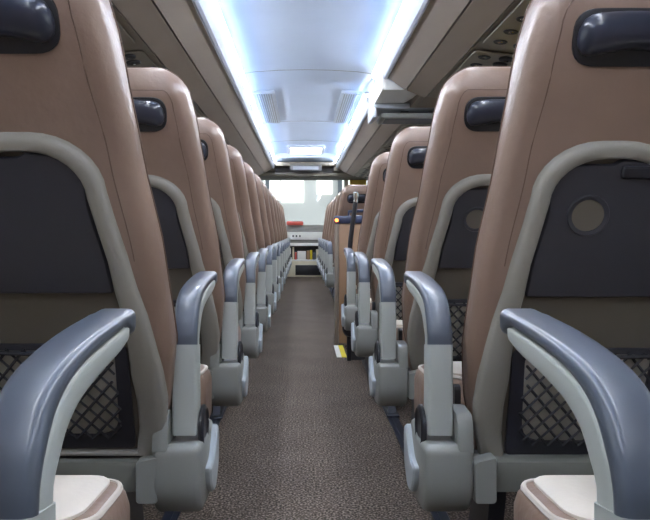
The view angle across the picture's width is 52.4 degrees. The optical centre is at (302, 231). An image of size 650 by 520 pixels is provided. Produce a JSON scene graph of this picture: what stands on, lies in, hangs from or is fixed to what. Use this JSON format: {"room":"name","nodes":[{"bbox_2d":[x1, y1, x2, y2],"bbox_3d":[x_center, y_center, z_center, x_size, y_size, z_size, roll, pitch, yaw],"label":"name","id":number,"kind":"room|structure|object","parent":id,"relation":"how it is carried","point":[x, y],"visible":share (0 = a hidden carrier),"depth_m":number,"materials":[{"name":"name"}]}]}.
{"room":"vehicle interior","nodes":[
{"label":"vehicle interior","id":0,"kind":"room"},
{"bbox_2d":[199,0,427,161],"bbox_3d":[0.025,-1.250,5.389,2.400,0.160,13.378,0,0,0],"label":"ceiling","id":1,"kind":"structure","parent":0,"point":[322,37],"depth_m":4.73,"materials":[{"name":"white plastic"}]},
{"bbox_2d":[210,0,276,161],"bbox_3d":[-0.467,-1.177,4.913,0.056,0.037,12.306,0,0,0],"label":"light strip","id":2,"kind":"object","parent":1,"relation":"attached to","point":[214,3],"visible":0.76,"depth_m":4.48,"materials":[{"name":"plastic"}]},
{"bbox_2d":[253,90,280,122],"bbox_3d":[-0.350,-1.250,6.708,0.190,0.026,1.680,0,0,0],"label":"ceiling vent","id":3,"kind":"object","parent":1,"relation":"in","point":[266,101],"visible":1,"depth_m":6.47,"materials":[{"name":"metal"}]},
{"bbox_2d":[287,145,324,153],"bbox_3d":[0.045,-1.252,10.062,0.560,0.046,0.840,0,0,0],"label":"roof hatch","id":4,"kind":"object","parent":1,"relation":"attached to","point":[292,149],"visible":1,"depth_m":9.83,"materials":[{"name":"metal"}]},
{"bbox_2d":[244,69,370,142],"bbox_3d":[0.025,-1.264,5.200,1.061,0.043,8.008,0,0,0],"label":"trim","id":5,"kind":"structure","parent":1,"relation":"attached to","point":[303,69],"depth_m":5.20,"materials":[{"name":"grey plastic"}]},
{"bbox_2d":[333,90,361,122],"bbox_3d":[0.440,-1.250,6.708,0.190,0.026,1.680,0,0,0],"label":"ceiling vent","id":6,"kind":"object","parent":1,"relation":"in","point":[348,102],"visible":0.98,"depth_m":6.47,"materials":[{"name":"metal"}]},
{"bbox_2d":[334,92,368,161],"bbox_3d":[0.542,-1.177,8.346,0.056,0.037,5.440,0,0,0],"label":"light strip","id":7,"kind":"object","parent":1,"relation":"attached to","point":[365,94],"visible":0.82,"depth_m":6.94,"materials":[{"name":"plastic"}]},
{"bbox_2d":[371,0,410,78],"bbox_3d":[0.542,-1.177,1.876,0.056,0.037,6.232,0,0,0],"label":"light strip","id":8,"kind":"object","parent":1,"relation":"attached to","point":[406,3],"visible":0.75,"depth_m":3.94,"materials":[{"name":"plastic"}]},
{"bbox_3d":[0.905,-1.160,5.109,0.640,0.010,0.983,0,0,0],"label":"trim","id":9,"kind":"structure","parent":1,"relation":"attached to","visible":0},
{"bbox_2d":[368,70,416,110],"bbox_3d":[0.695,-1.080,5.109,0.280,0.170,0.983,0,0,0],"label":"duct cover","id":10,"kind":"object","parent":9,"relation":"attached to","point":[382,90],"visible":0.55,"depth_m":4.85,"materials":[{"name":"white plastic"}]},
{"bbox_2d":[368,103,434,123],"bbox_3d":[0.850,-0.939,5.280,0.630,0.112,0.370,0,0,0],"label":"monitor","id":11,"kind":"object","parent":10,"relation":"attached to","point":[388,113],"visible":0.74,"depth_m":5.15,"materials":[{"name":"plastic"}]},
{"bbox_2d":[142,277,516,519],"bbox_3d":[0.025,0.825,5.389,2.400,0.050,13.378,0,0,0],"label":"floor","id":12,"kind":"structure","parent":0,"point":[303,442],"depth_m":2.54,"materials":[{"name":"brown carpet"}]},
{"bbox_2d":[161,419,220,519],"bbox_3d":[-0.370,0.794,5.089,0.044,0.011,12.778,0,0,0],"label":"trim","id":13,"kind":"structure","parent":12,"relation":"on","point":[168,515],"depth_m":1.85,"materials":[{"name":"metal"}]},
{"bbox_2d":[0,308,135,519],"bbox_3d":[-0.669,0.171,0.545,0.972,1.241,0.740,0,0,0],"label":"seat","id":14,"kind":"object","parent":13,"relation":"on","point":[39,400],"visible":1,"depth_m":0.57,"materials":[{"name":"grey plastic"}]},
{"bbox_2d":[73,481,129,519],"bbox_3d":[-0.456,0.400,0.752,0.458,0.159,0.325,0,0,0],"label":"seat cushion","id":15,"kind":"object","parent":14,"relation":"on","point":[92,500],"depth_m":0.82,"materials":[{"name":"beige leather"}]},
{"bbox_2d":[0,0,218,519],"bbox_3d":[-0.669,0.171,1.325,0.972,1.241,0.740,0,0,0],"label":"seat","id":16,"kind":"object","parent":13,"relation":"on","point":[81,235],"visible":0.87,"depth_m":1.14,"materials":[{"name":"brown leather"}]},
{"bbox_2d":[200,365,211,417],"bbox_3d":[-0.456,0.400,1.532,0.458,0.159,0.325,0,0,0],"label":"seat cushion","id":17,"kind":"object","parent":16,"relation":"on","point":[205,375],"depth_m":1.57,"materials":[{"name":"beige leather"}]},
{"bbox_2d":[127,67,248,405],"bbox_3d":[-0.669,0.171,2.105,0.972,1.241,0.740,0,0,0],"label":"seat","id":18,"kind":"object","parent":13,"relation":"on","point":[163,102],"visible":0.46,"depth_m":1.89,"materials":[{"name":"brown leather"}]},
{"bbox_2d":[238,325,240,341],"bbox_3d":[-0.456,0.400,2.312,0.458,0.159,0.325,0,0,0],"label":"seat cushion","id":19,"kind":"object","parent":18,"relation":"on","point":[239,330],"depth_m":2.36,"materials":[{"name":"beige leather"}]},
{"bbox_2d":[197,117,262,418],"bbox_3d":[-0.669,0.171,2.885,0.972,1.241,0.740,0,0,0],"label":"seat","id":20,"kind":"object","parent":13,"relation":"on","point":[213,142],"visible":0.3,"depth_m":2.69,"materials":[{"name":"brown leather"}]},
{"bbox_2d":[227,144,270,330],"bbox_3d":[-0.669,0.171,3.665,0.972,1.241,0.740,0,0,0],"label":"seat","id":21,"kind":"object","parent":13,"relation":"on","point":[263,308],"visible":0.14,"depth_m":3.48,"materials":[{"name":"brown leather"}]},
{"bbox_2d":[243,161,276,313],"bbox_3d":[-0.669,0.171,4.445,0.972,1.241,0.740,0,0,0],"label":"seat","id":22,"kind":"object","parent":13,"relation":"on","point":[251,181],"visible":0.2,"depth_m":4.26,"materials":[{"name":"brown leather"}]},
{"bbox_2d":[254,173,279,301],"bbox_3d":[-0.669,0.171,5.225,0.972,1.241,0.740,0,0,0],"label":"seat","id":23,"kind":"object","parent":13,"relation":"on","point":[260,190],"visible":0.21,"depth_m":5.05,"materials":[{"name":"brown leather"}]},
{"bbox_2d":[262,182,282,292],"bbox_3d":[-0.669,0.171,6.005,0.972,1.241,0.740,0,0,0],"label":"seat","id":24,"kind":"object","parent":13,"relation":"on","point":[266,195],"visible":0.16,"depth_m":5.83,"materials":[{"name":"brown leather"}]},
{"bbox_2d":[267,188,284,284],"bbox_3d":[-0.669,0.171,6.785,0.972,1.241,0.740,0,0,0],"label":"seat","id":25,"kind":"object","parent":13,"relation":"on","point":[269,191],"visible":0.11,"depth_m":6.62,"materials":[{"name":"brown leather"}]},
{"bbox_2d":[272,194,286,279],"bbox_3d":[-0.669,0.171,7.565,0.972,1.241,0.740,0,0,0],"label":"seat","id":26,"kind":"object","parent":13,"relation":"on","point":[273,196],"visible":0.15,"depth_m":7.40,"materials":[{"name":"brown leather"}]},
{"bbox_2d":[275,197,288,274],"bbox_3d":[-0.669,0.171,8.345,0.972,1.241,0.740,0,0,0],"label":"seat","id":27,"kind":"object","parent":13,"relation":"on","point":[277,205],"visible":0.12,"depth_m":8.20,"materials":[{"name":"brown leather"}]},
{"bbox_2d":[277,200,289,270],"bbox_3d":[-0.669,0.171,9.125,0.972,1.241,0.740,0,0,0],"label":"seat","id":28,"kind":"object","parent":13,"relation":"on","point":[277,200],"visible":0.13,"depth_m":8.95,"materials":[{"name":"brown leather"}]},
{"bbox_2d":[280,204,290,267],"bbox_3d":[-0.669,0.171,9.905,0.972,1.241,0.740,0,0,0],"label":"seat","id":29,"kind":"object","parent":13,"relation":"on","point":[280,204],"visible":0.15,"depth_m":9.75,"materials":[{"name":"brown leather"}]},
{"bbox_2d":[282,206,291,264],"bbox_3d":[-0.669,0.171,10.685,0.972,1.241,0.740,0,0,0],"label":"seat","id":30,"kind":"object","parent":13,"relation":"on","point":[282,206],"visible":0.15,"depth_m":10.53,"materials":[{"name":"brown leather"}]},
{"bbox_2d":[286,225,323,276],"bbox_3d":[0.025,0.340,11.870,2.200,0.920,0.296,0,0,0],"label":"dashboard","id":31,"kind":"object","parent":12,"relation":"on","point":[303,237],"visible":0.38,"depth_m":11.78,"materials":[{"name":"beige plastic"}]},
{"bbox_2d":[286,221,302,224],"bbox_3d":[-0.145,-0.155,11.758,0.300,0.070,0.120,0,0,0],"label":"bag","id":32,"kind":"object","parent":31,"relation":"on","point":[287,222],"visible":1,"depth_m":11.70,"materials":[{"name":"fabric"}]},
{"bbox_2d":[297,251,305,259],"bbox_3d":[-0.025,0.419,11.858,0.150,0.150,0.100,0,0,0],"label":"storage box","id":33,"kind":"object","parent":31,"relation":"on","point":[301,255],"visible":1,"depth_m":11.81,"materials":[{"name":"white plastic"}]},
{"bbox_2d":[290,246,317,258],"bbox_3d":[0.025,0.375,11.963,2.200,0.290,0.030,0,0,0],"label":"shelf","id":34,"kind":"object","parent":31,"relation":"attached to","point":[296,248],"depth_m":11.95,"materials":[{"name":"grey plastic"}]},
{"bbox_2d":[295,265,320,274],"bbox_3d":[0.095,0.680,11.773,0.460,0.180,0.014,0,0,0],"label":"grille","id":35,"kind":"object","parent":31,"relation":"attached to","point":[299,269],"depth_m":11.77,"materials":[{"name":"plastic"}]},
{"bbox_2d":[334,345,346,356],"bbox_3d":[0.247,0.798,4.423,0.063,0.004,0.430,0,0,0],"label":"edge marking","id":36,"kind":"object","parent":12,"relation":"on","point":[340,352],"visible":1,"depth_m":4.40,"materials":[{"name":"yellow plastic"}]},
{"bbox_2d":[334,209,362,344],"bbox_3d":[0.718,0.320,4.694,0.995,0.961,0.067,0,0,0],"label":"wall","id":37,"kind":"structure","parent":12,"relation":"on","point":[342,223],"depth_m":4.68,"materials":[{"name":"brown laminate"}]},
{"bbox_2d":[342,192,358,360],"bbox_3d":[0.299,0.275,4.100,0.110,1.050,0.049,0,0,0],"label":"pole","id":38,"kind":"object","parent":12,"relation":"on","point":[347,333],"visible":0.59,"depth_m":4.09,"materials":[{"name":"black metal"}]},
{"bbox_2d":[330,291,449,519],"bbox_3d":[0.385,0.794,5.089,0.044,0.011,12.778,0,0,0],"label":"trim","id":39,"kind":"structure","parent":12,"relation":"on","point":[396,425],"depth_m":2.56,"materials":[{"name":"metal"}]},
{"bbox_2d":[317,204,328,265],"bbox_3d":[0.713,0.171,10.451,0.985,1.241,0.740,0,0,0],"label":"seat","id":40,"kind":"object","parent":39,"relation":"on","point":[328,204],"visible":0.09,"depth_m":10.31,"materials":[{"name":"brown plastic"}]},
{"bbox_2d":[318,202,330,267],"bbox_3d":[0.713,0.171,9.671,0.985,1.241,0.740,0,0,0],"label":"seat","id":41,"kind":"object","parent":39,"relation":"on","point":[330,202],"visible":0.13,"depth_m":9.49,"materials":[{"name":"brown leather"}]},
{"bbox_2d":[319,200,332,290],"bbox_3d":[0.713,0.171,8.891,0.985,1.241,0.740,0,0,0],"label":"seat","id":42,"kind":"object","parent":39,"relation":"on","point":[331,203],"visible":0.13,"depth_m":8.74,"materials":[{"name":"brown leather"}]},
{"bbox_2d":[321,196,336,296],"bbox_3d":[0.713,0.171,8.111,0.985,1.241,0.740,0,0,0],"label":"seat","id":43,"kind":"object","parent":39,"relation":"on","point":[334,199],"visible":0.12,"depth_m":7.96,"materials":[{"name":"brown leather"}]},
{"bbox_2d":[323,191,340,301],"bbox_3d":[0.713,0.171,7.331,0.985,1.241,0.740,0,0,0],"label":"seat","id":44,"kind":"object","parent":39,"relation":"on","point":[339,193],"visible":0.14,"depth_m":7.17,"materials":[{"name":"brown leather"}]},
{"bbox_2d":[325,185,366,287],"bbox_3d":[0.713,0.171,6.551,0.985,1.241,0.740,0,0,0],"label":"seat","id":45,"kind":"object","parent":39,"relation":"on","point":[346,199],"visible":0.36,"depth_m":6.26,"materials":[{"name":"brown leather"}]},
{"bbox_2d":[341,152,388,376],"bbox_3d":[0.713,0.179,3.778,0.985,1.225,0.574,0,0,0],"label":"seat","id":46,"kind":"object","parent":39,"relation":"on","point":[376,178],"visible":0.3,"depth_m":3.63,"materials":[{"name":"brown leather"}]},
{"bbox_2d":[351,126,430,416],"bbox_3d":[0.713,0.176,2.973,0.985,1.230,0.624,0,0,0],"label":"seat","id":47,"kind":"object","parent":39,"relation":"on","point":[407,153],"visible":0.32,"depth_m":2.81,"materials":[{"name":"brown leather"}]},
{"bbox_2d":[368,66,510,453],"bbox_3d":[0.714,0.171,2.098,0.988,1.241,0.754,0,0,0],"label":"seat","id":48,"kind":"object","parent":39,"relation":"on","point":[468,111],"visible":0.41,"depth_m":1.89,"materials":[{"name":"brown leather"}]},
{"bbox_2d":[396,328,415,369],"bbox_3d":[0.506,0.400,2.312,0.458,0.159,0.325,0,0,0],"label":"seat cushion","id":49,"kind":"object","parent":48,"relation":"on","point":[403,337],"depth_m":2.26,"materials":[{"name":"beige leather"}]},
{"bbox_2d":[404,0,649,519],"bbox_3d":[0.719,0.172,1.368,0.998,1.240,0.654,0,0,0],"label":"seat","id":50,"kind":"object","parent":39,"relation":"on","point":[563,235],"visible":0.78,"depth_m":1.19,"materials":[{"name":"brown leather"}]},
{"bbox_2d":[414,365,476,448],"bbox_3d":[0.506,0.400,1.532,0.458,0.159,0.325,0,0,0],"label":"seat cushion","id":51,"kind":"object","parent":50,"relation":"on","point":[457,369],"depth_m":1.56,"materials":[{"name":"beige leather"}]},
{"bbox_2d":[500,308,649,519],"bbox_3d":[0.713,0.171,0.545,0.985,1.241,0.740,0,0,0],"label":"seat","id":52,"kind":"object","parent":39,"relation":"on","point":[610,404],"visible":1,"depth_m":0.58,"materials":[{"name":"grey plastic"}]},
{"bbox_2d":[514,481,576,519],"bbox_3d":[0.506,0.400,0.752,0.458,0.159,0.325,0,0,0],"label":"seat cushion","id":53,"kind":"object","parent":52,"relation":"on","point":[534,500],"depth_m":0.82,"materials":[{"name":"beige leather"}]},
{"bbox_2d":[351,352,364,359],"bbox_3d":[0.760,1.225,4.391,0.930,0.750,0.586,0,0,0],"label":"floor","id":54,"kind":"structure","parent":0,"point":[353,356],"depth_m":4.67,"materials":[{"name":"grey plastic"}]},
{"bbox_3d":[0.025,-0.225,11.903,2.520,2.150,0.350,0,0,0],"label":"wall","id":55,"kind":"structure","parent":0,"visible":0},
{"bbox_2d":[275,167,333,172],"bbox_3d":[0.025,-1.055,11.401,1.000,0.130,0.250,0,0,0],"label":"trim","id":56,"kind":"structure","parent":55,"relation":"attached to","point":[277,170],"depth_m":11.28,"materials":[{"name":"grey plastic"}]},
{"bbox_2d":[290,165,320,170],"bbox_3d":[0.045,-1.060,10.924,0.520,0.100,0.084,0,0,0],"label":"display unit","id":57,"kind":"object","parent":55,"relation":"attached to","point":[292,167],"visible":1,"depth_m":10.88,"materials":[{"name":"grey plastic"}]},
{"bbox_2d":[259,162,367,179],"bbox_3d":[0.025,-1.052,11.497,2.400,0.225,1.062,0,0,0],"label":"trim","id":58,"kind":"structure","parent":55,"relation":"attached to","point":[338,174],"depth_m":11.10,"materials":[{"name":"grey plastic"}]},
{"bbox_2d":[350,180,365,184],"bbox_3d":[0.995,-0.833,11.938,0.320,0.281,0.028,0,0,0],"label":"sign","id":59,"kind":"object","parent":55,"relation":"attached to","point":[352,182],"visible":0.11,"depth_m":11.94,"materials":[{"name":"yellow plastic"}]},
{"bbox_3d":[-1.205,-0.275,5.209,0.060,2.250,13.138,0,0,0],"label":"wall","id":60,"kind":"structure","parent":0,"visible":0},
{"bbox_2d":[111,0,274,175],"bbox_3d":[-0.803,-1.028,4.913,0.683,0.255,12.326,0,0,0],"label":"luggage rack","id":61,"kind":"object","parent":60,"relation":"attached to","point":[172,33],"visible":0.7,"depth_m":3.82,"materials":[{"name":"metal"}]},
{"bbox_2d":[117,21,134,45],"bbox_3d":[-0.955,-0.913,2.925,0.269,0.040,0.660,0,0,0],"label":"overhead control panel","id":62,"kind":"object","parent":61,"relation":"attached to","point":[126,38],"visible":0.02,"depth_m":3.14,"materials":[{"name":"plastic"}]},
{"bbox_2d":[124,50,156,66],"bbox_3d":[-0.955,-0.913,3.705,0.269,0.040,0.660,0,0,0],"label":"overhead control panel","id":63,"kind":"object","parent":61,"relation":"attached to","point":[136,58],"visible":0.22,"depth_m":3.51,"materials":[{"name":"plastic"}]},
{"bbox_3d":[1.255,0.100,5.209,0.060,3.000,13.138,0,0,0],"label":"wall","id":64,"kind":"structure","parent":0,"visible":0},
{"bbox_2d":[335,96,430,175],"bbox_3d":[0.878,-1.028,8.346,0.683,0.255,5.460,0,0,0],"label":"luggage rack","id":65,"kind":"object","parent":64,"relation":"attached to","point":[358,151],"visible":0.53,"depth_m":7.34,"materials":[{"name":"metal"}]},
{"bbox_2d":[356,173,368,178],"bbox_3d":[1.015,-0.908,10.725,0.269,0.048,0.660,0,0,0],"label":"overhead control panel","id":66,"kind":"object","parent":65,"relation":"attached to","point":[363,175],"visible":0.72,"depth_m":10.66,"materials":[{"name":"plastic"}]},
{"bbox_2d":[360,168,369,173],"bbox_3d":[1.015,-0.908,9.945,0.269,0.048,0.660,0,0,0],"label":"overhead control panel","id":67,"kind":"object","parent":65,"relation":"attached to","point":[364,170],"visible":0.45,"depth_m":9.94,"materials":[{"name":"plastic"}]},
{"bbox_2d":[377,148,389,154],"bbox_3d":[1.015,-0.908,7.605,0.269,0.048,0.660,0,0,0],"label":"overhead control panel","id":68,"kind":"object","parent":65,"relation":"attached to","point":[382,150],"visible":0.12,"depth_m":7.48,"materials":[{"name":"plastic"}]},
{"bbox_2d":[385,138,393,146],"bbox_3d":[1.015,-0.908,6.825,0.269,0.048,0.660,0,0,0],"label":"overhead control panel","id":69,"kind":"object","parent":65,"relation":"attached to","point":[389,143],"visible":0.07,"depth_m":6.88,"materials":[{"name":"plastic"}]},
{"bbox_2d":[395,125,413,135],"bbox_3d":[1.015,-0.908,6.045,0.269,0.048,0.660,0,0,0],"label":"overhead control panel","id":70,"kind":"object","parent":65,"relation":"attached to","point":[404,126],"visible":0.02,"depth_m":5.83,"materials":[{"name":"plastic"}]},
{"bbox_2d":[405,95,437,107],"bbox_3d":[1.025,-1.058,5.109,0.400,0.195,0.983,0,0,0],"label":"trim","id":71,"kind":"structure","parent":64,"relation":"attached to","point":[418,101],"depth_m":4.93,"materials":[{"name":"grey plastic"}]},
{"bbox_2d":[380,0,521,97],"bbox_3d":[0.878,-1.028,1.676,0.683,0.255,5.852,0,0,0],"label":"luggage rack","id":72,"kind":"object","parent":64,"relation":"attached to","point":[447,32],"visible":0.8,"depth_m":3.42,"materials":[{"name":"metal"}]},
{"bbox_2d":[449,50,512,77],"bbox_3d":[1.015,-0.908,3.705,0.269,0.048,0.660,0,0,0],"label":"overhead control panel","id":73,"kind":"object","parent":72,"relation":"attached to","point":[477,58],"visible":0.35,"depth_m":3.50,"materials":[{"name":"plastic"}]},
{"bbox_2d":[470,63,482,65],"bbox_3d":[0.949,-0.914,3.615,0.068,0.014,0.068,0,0,0],"label":"reading lamp","id":74,"kind":"object","parent":73,"relation":"on","point":[471,64],"depth_m":3.60,"materials":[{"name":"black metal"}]},
{"bbox_2d":[478,55,490,59],"bbox_3d":[0.949,-0.914,3.455,0.068,0.014,0.068,0,0,0],"label":"reading lamp","id":75,"kind":"object","parent":73,"relation":"on","point":[482,57],"depth_m":3.44,"materials":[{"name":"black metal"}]},
{"bbox_2d":[483,0,530,47],"bbox_3d":[1.015,-0.908,2.925,0.269,0.048,0.660,0,0,0],"label":"overhead control panel","id":76,"kind":"object","parent":72,"relation":"attached to","point":[506,33],"visible":0.23,"depth_m":3.00,"materials":[{"name":"plastic"}]},
{"bbox_2d":[493,39,506,44],"bbox_3d":[0.949,-0.914,3.175,0.068,0.014,0.068,0,0,0],"label":"reading lamp","id":77,"kind":"object","parent":76,"relation":"on","point":[495,41],"depth_m":3.17,"materials":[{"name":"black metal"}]},
{"bbox_2d":[503,29,517,34],"bbox_3d":[0.949,-0.914,3.015,0.068,0.014,0.068,0,0,0],"label":"reading lamp","id":78,"kind":"object","parent":76,"relation":"on","point":[505,31],"depth_m":3.01,"materials":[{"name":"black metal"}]},
{"bbox_2d":[516,16,523,21],"bbox_3d":[0.949,-0.914,2.835,0.068,0.014,0.068,0,0,0],"label":"reading lamp","id":79,"kind":"object","parent":76,"relation":"on","point":[518,18],"depth_m":2.83,"materials":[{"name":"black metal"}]},
{"label":"outside","id":80,"kind":"structure","parent":0,"visible":0},
{"bbox_3d":[0.025,2.050,10.000,80.000,0.100,70.000,0,0,0],"label":"ground","id":81,"kind":"structure","parent":80,"visible":0},
{"bbox_2d":[261,153,366,224],"bbox_3d":[0.025,-1.100,25.628,28.000,6.200,4.300,0,0,0],"label":"building","id":82,"kind":"structure","parent":81,"relation":"on","point":[306,201],"depth_m":23.78,"materials":[{"name":"metal"}]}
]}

